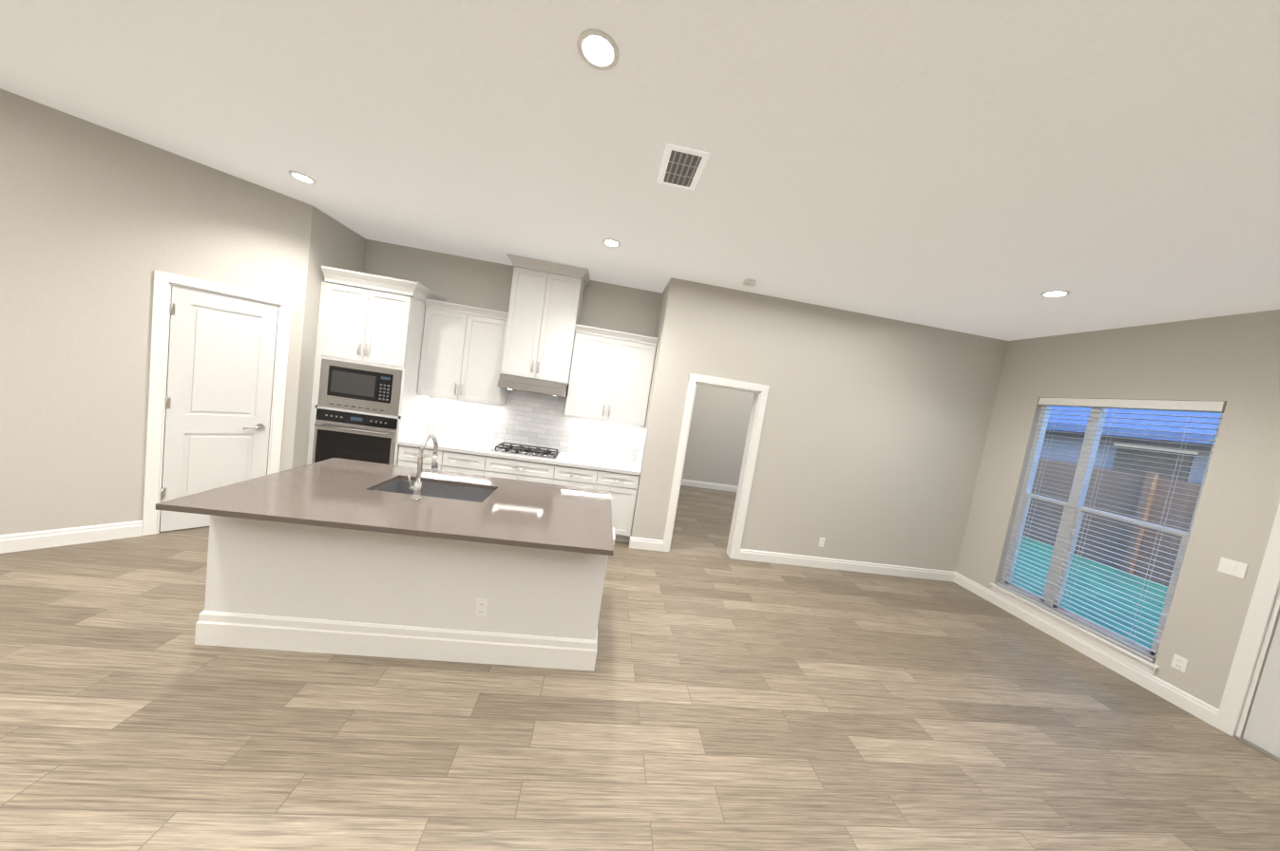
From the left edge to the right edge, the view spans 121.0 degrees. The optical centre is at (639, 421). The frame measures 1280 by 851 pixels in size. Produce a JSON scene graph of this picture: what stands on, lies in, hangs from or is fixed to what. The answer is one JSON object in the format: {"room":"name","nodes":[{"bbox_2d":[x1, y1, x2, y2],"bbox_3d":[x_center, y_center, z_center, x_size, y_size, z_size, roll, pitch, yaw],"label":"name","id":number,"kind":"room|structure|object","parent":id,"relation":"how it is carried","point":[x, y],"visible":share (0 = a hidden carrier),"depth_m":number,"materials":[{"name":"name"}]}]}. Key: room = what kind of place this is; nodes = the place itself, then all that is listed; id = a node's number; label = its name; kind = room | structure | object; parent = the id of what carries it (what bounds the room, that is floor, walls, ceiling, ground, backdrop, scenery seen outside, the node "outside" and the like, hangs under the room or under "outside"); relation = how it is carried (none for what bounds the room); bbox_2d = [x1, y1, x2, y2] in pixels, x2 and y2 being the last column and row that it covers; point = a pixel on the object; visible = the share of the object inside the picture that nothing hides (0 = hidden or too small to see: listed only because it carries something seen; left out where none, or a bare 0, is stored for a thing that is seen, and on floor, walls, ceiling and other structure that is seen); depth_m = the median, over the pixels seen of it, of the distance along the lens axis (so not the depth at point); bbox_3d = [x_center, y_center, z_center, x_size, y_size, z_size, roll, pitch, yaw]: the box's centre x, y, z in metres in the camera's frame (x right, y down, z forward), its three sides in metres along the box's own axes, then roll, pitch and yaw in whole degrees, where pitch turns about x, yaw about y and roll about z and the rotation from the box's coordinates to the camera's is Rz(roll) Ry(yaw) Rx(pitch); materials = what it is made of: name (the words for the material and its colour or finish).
{"room":"kitchen","nodes":[
{"label":"kitchen","id":0,"kind":"room"},
{"bbox_2d":[0,88,312,534],"bbox_3d":[-4.821,-0.644,2.106,0.140,3.180,4.167,12,6,39],"label":"wall","id":1,"kind":"structure","parent":0,"point":[99,224],"depth_m":2.77,"materials":[{"name":"paint"}]},
{"bbox_2d":[142,269,292,535],"bbox_3d":[-3.862,-0.114,3.332,0.632,2.235,0.605,8,4,-6],"label":"door frame","id":2,"kind":"structure","parent":1,"relation":"attached to","point":[163,281],"depth_m":3.09,"materials":[{"name":"white wood"}]},
{"bbox_2d":[159,285,278,532],"bbox_3d":[-3.866,-0.076,3.341,0.469,2.136,0.479,8,4,-6],"label":"pantry door","id":3,"kind":"structure","parent":1,"relation":"in","point":[219,376],"depth_m":3.29,"materials":[{"name":"white wood"}]},
{"bbox_2d":[292,206,365,468],"bbox_3d":[-3.574,-0.613,4.144,0.140,3.180,0.948,8,4,-6],"label":"wall","id":4,"kind":"structure","parent":0,"point":[334,243],"depth_m":3.79,"materials":[{"name":"paint"}]},
{"bbox_2d":[362,239,661,345],"bbox_3d":[-1.750,-0.384,4.750,3.926,3.180,0.140,8,4,-6],"label":"wall","id":5,"kind":"structure","parent":0,"point":[466,281],"depth_m":4.54,"materials":[{"name":"paint"}]},
{"bbox_2d":[417,306,512,405],"bbox_3d":[-2.104,-0.770,4.431,0.936,1.015,0.347,8,4,-6],"label":"upper cabinet","id":6,"kind":"object","parent":5,"relation":"attached to","point":[461,353],"depth_m":4.26,"materials":[{"name":"white wood"}]},
{"bbox_2d":[500,254,584,386],"bbox_3d":[-1.171,-1.185,4.443,0.778,1.340,0.426,8,4,-6],"label":"upper cabinet","id":7,"kind":"object","parent":5,"relation":"attached to","point":[542,325],"depth_m":4.24,"materials":[{"name":"white wood"}]},
{"bbox_2d":[496,373,571,397],"bbox_3d":[-1.279,-0.439,4.454,0.770,0.161,0.503,8,4,-6],"label":"range hood","id":8,"kind":"object","parent":7,"relation":"attached to","point":[514,382],"depth_m":4.24,"materials":[{"name":"silver metal"}]},
{"bbox_2d":[561,329,656,428],"bbox_3d":[-0.378,-0.523,4.621,1.000,1.015,0.347,8,4,-6],"label":"upper cabinet","id":9,"kind":"object","parent":5,"relation":"attached to","point":[610,378],"depth_m":4.45,"materials":[{"name":"white wood"}]},
{"bbox_2d":[0,485,1279,850],"bbox_3d":[-0.012,1.722,2.591,13.600,0.120,11.000,8,4,-6],"label":"floor","id":10,"kind":"structure","parent":0,"point":[716,700],"depth_m":1.99,"materials":[{"name":"brown wood"}]},
{"bbox_2d":[306,405,398,464],"bbox_3d":[-3.133,0.264,4.126,0.808,0.741,0.392,8,4,-6],"label":"oven","id":11,"kind":"object","parent":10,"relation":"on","point":[334,433],"depth_m":3.92,"materials":[{"name":"silver metal"}]},
{"bbox_2d":[306,265,443,465],"bbox_3d":[-3.093,-0.272,4.219,0.913,2.640,0.668,8,4,-6],"label":"tall cabinet","id":12,"kind":"object","parent":10,"relation":"on","point":[368,359],"depth_m":3.88,"materials":[{"name":"white wood"}]},
{"bbox_2d":[194,476,614,671],"bbox_3d":[-1.422,0.994,2.592,2.360,0.894,0.777,8,4,-6],"label":"kitchen island","id":13,"kind":"object","parent":10,"relation":"on","point":[335,556],"depth_m":2.22,"materials":[{"name":"paint"}]},
{"bbox_2d":[155,476,614,555],"bbox_3d":[-1.322,0.568,2.218,2.325,0.031,0.545,8,4,-6],"label":"island countertop","id":14,"kind":"structure","parent":13,"relation":"on","point":[260,499],"depth_m":2.13,"materials":[{"name":"stone"}]},
{"bbox_2d":[406,434,439,500],"bbox_3d":[-1.481,0.293,2.490,0.096,0.419,0.275,8,4,-6],"label":"faucet","id":15,"kind":"object","parent":14,"relation":"on","point":[416,496],"depth_m":2.39,"materials":[{"name":"silver metal"}]},
{"bbox_2d":[398,447,493,477],"bbox_3d":[-2.282,0.731,4.412,1.005,0.875,0.626,8,4,-6],"label":"base cabinet","id":16,"kind":"object","parent":10,"relation":"on","point":[448,461],"depth_m":4.09,"materials":[{"name":"white wood"}]},
{"bbox_2d":[489,458,561,484],"bbox_3d":[-1.464,0.848,4.502,0.905,0.875,0.626,8,4,-6],"label":"base cabinet","id":17,"kind":"object","parent":10,"relation":"on","point":[506,468],"depth_m":4.18,"materials":[{"name":"white wood"}]},
{"bbox_2d":[398,436,641,474],"bbox_3d":[-1.366,0.401,4.462,2.725,0.039,0.641,8,4,-6],"label":"countertop","id":18,"kind":"structure","parent":17,"relation":"on","point":[445,443],"depth_m":4.30,"materials":[{"name":"white stone"}]},
{"bbox_2d":[557,466,640,542],"bbox_3d":[-0.618,0.969,4.595,1.064,0.875,0.626,8,4,-6],"label":"base cabinet","id":19,"kind":"object","parent":10,"relation":"on","point":[623,487],"depth_m":4.30,"materials":[{"name":"white wood"}]},
{"bbox_2d":[0,0,1279,341],"bbox_3d":[0.482,-1.531,2.337,13.600,0.120,11.000,8,4,-6],"label":"ceiling","id":20,"kind":"structure","parent":0,"point":[996,169],"depth_m":1.86,"materials":[{"name":"paint"}]},
{"bbox_2d":[288,171,316,184],"bbox_3d":[-2.783,-2.012,2.986,0.169,0.007,0.169,12,6,39],"label":"recessed light","id":21,"kind":"object","parent":20,"relation":"in","point":[301,177],"depth_m":2.98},
{"bbox_2d":[576,28,619,70],"bbox_3d":[-0.169,-1.496,1.460,0.169,0.007,0.169,12,6,39],"label":"recessed light","id":22,"kind":"object","parent":20,"relation":"in","point":[598,49],"depth_m":1.45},
{"bbox_2d":[602,238,620,247],"bbox_3d":[-0.263,-1.659,3.363,0.169,0.007,0.169,12,6,39],"label":"recessed light","id":23,"kind":"object","parent":20,"relation":"in","point":[610,242],"depth_m":3.35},
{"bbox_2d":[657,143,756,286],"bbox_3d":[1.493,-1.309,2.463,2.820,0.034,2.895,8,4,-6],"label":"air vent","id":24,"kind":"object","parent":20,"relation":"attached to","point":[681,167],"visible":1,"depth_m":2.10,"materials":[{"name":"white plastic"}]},
{"bbox_2d":[1040,290,1070,297],"bbox_3d":[3.469,-1.066,3.023,0.169,0.007,0.169,12,6,39],"label":"recessed light","id":25,"kind":"object","parent":20,"relation":"in","point":[1052,294],"depth_m":3.01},
{"bbox_2d":[629,282,668,539],"bbox_3d":[0.146,-0.086,4.618,0.140,3.180,0.540,8,4,-6],"label":"wall","id":26,"kind":"structure","parent":0,"point":[661,313],"depth_m":4.45,"materials":[{"name":"paint"}]},
{"bbox_2d":[681,383,754,486],"bbox_3d":[1.987,-0.065,7.936,4.490,3.180,0.140,8,4,-6],"label":"wall","id":27,"kind":"structure","parent":0,"point":[717,434],"depth_m":7.87,"materials":[{"name":"paint"}]},
{"bbox_2d":[629,277,1008,572],"bbox_3d":[2.319,0.252,4.517,4.490,3.180,0.140,8,4,-6],"label":"wall","id":28,"kind":"structure","parent":0,"point":[874,429],"depth_m":4.45,"materials":[{"name":"paint"}]},
{"bbox_2d":[0,478,1218,726],"bbox_3d":[0.007,1.597,2.581,13.008,0.134,10.408,8,4,-6],"label":"baseboard","id":29,"kind":"structure","parent":28,"relation":"attached to","point":[1195,707],"depth_m":3.49,"materials":[{"name":"white wood"}]},
{"bbox_2d":[661,373,769,559],"bbox_3d":[0.890,0.564,4.399,0.970,2.155,0.161,8,4,-6],"label":"door frame","id":30,"kind":"structure","parent":28,"relation":"attached to","point":[755,422],"depth_m":4.33,"materials":[{"name":"white wood"}]},
{"bbox_2d":[955,309,1279,732],"bbox_3d":[4.634,0.725,2.944,0.140,3.180,3.510,8,4,-6],"label":"wall","id":31,"kind":"structure","parent":0,"point":[1232,361],"depth_m":2.97,"materials":[{"name":"paint"}]},
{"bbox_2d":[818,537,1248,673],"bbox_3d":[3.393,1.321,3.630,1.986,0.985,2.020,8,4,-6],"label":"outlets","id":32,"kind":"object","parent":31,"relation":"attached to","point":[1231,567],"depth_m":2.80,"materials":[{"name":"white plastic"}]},
{"bbox_2d":[989,405,1223,675],"bbox_3d":[4.511,0.941,3.618,0.165,2.345,1.330,8,4,-6],"label":"window","id":33,"kind":"structure","parent":31,"relation":"in","point":[1128,656],"depth_m":3.71,"materials":[{"name":"clear glass"}]},
{"bbox_2d":[996,397,1226,662],"bbox_3d":[4.495,0.890,3.611,0.064,2.241,1.246,8,4,-6],"label":"window blinds","id":34,"kind":"object","parent":33,"relation":"attached to","point":[1213,407],"visible":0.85,"depth_m":3.46,"materials":[{"name":"white plastic"}]},
{"bbox_2d":[1213,503,1279,763],"bbox_3d":[4.647,1.284,2.149,0.189,2.205,1.040,8,4,-6],"label":"door frame","id":35,"kind":"structure","parent":31,"relation":"attached to","point":[1264,606],"depth_m":2.62,"materials":[{"name":"white wood"}]},
{"bbox_2d":[1241,614,1279,758],"bbox_3d":[4.601,1.322,2.138,0.176,2.078,0.842,8,4,-6],"label":"exterior door","id":36,"kind":"structure","parent":31,"relation":"in","point":[1262,730],"depth_m":2.56,"materials":[{"name":"white wood"}]},
{"bbox_2d":[1046,406,1221,445],"bbox_3d":[13.843,-0.649,6.034,5.446,3.169,26.000,8,4,-6],"label":"sky","id":37,"kind":"structure","parent":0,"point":[1161,423],"depth_m":8.03,"materials":[{"name":"blue"}]},
{"label":"outside","id":38,"kind":"structure","parent":0,"visible":0},
{"bbox_2d":[1011,535,1167,649],"bbox_3d":[19.454,4.274,9.556,31.459,0.200,37.000,8,4,-6],"label":"ground","id":39,"kind":"structure","parent":38,"point":[1147,600],"depth_m":5.56,"materials":[{"name":"green plant"}]},
{"bbox_2d":[1022,458,1202,587],"bbox_3d":[9.111,1.736,8.319,0.200,1.900,37.000,8,4,-6],"label":"fence","id":40,"kind":"object","parent":39,"relation":"on","point":[1143,489],"depth_m":6.93,"materials":[{"name":"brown wood"}]},
{"bbox_2d":[1039,430,1212,483],"bbox_3d":[15.491,2.416,6.478,8.450,2.750,24.000,8,4,-6],"label":"house","id":41,"kind":"structure","parent":39,"relation":"on","point":[1138,456],"depth_m":8.19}
]}

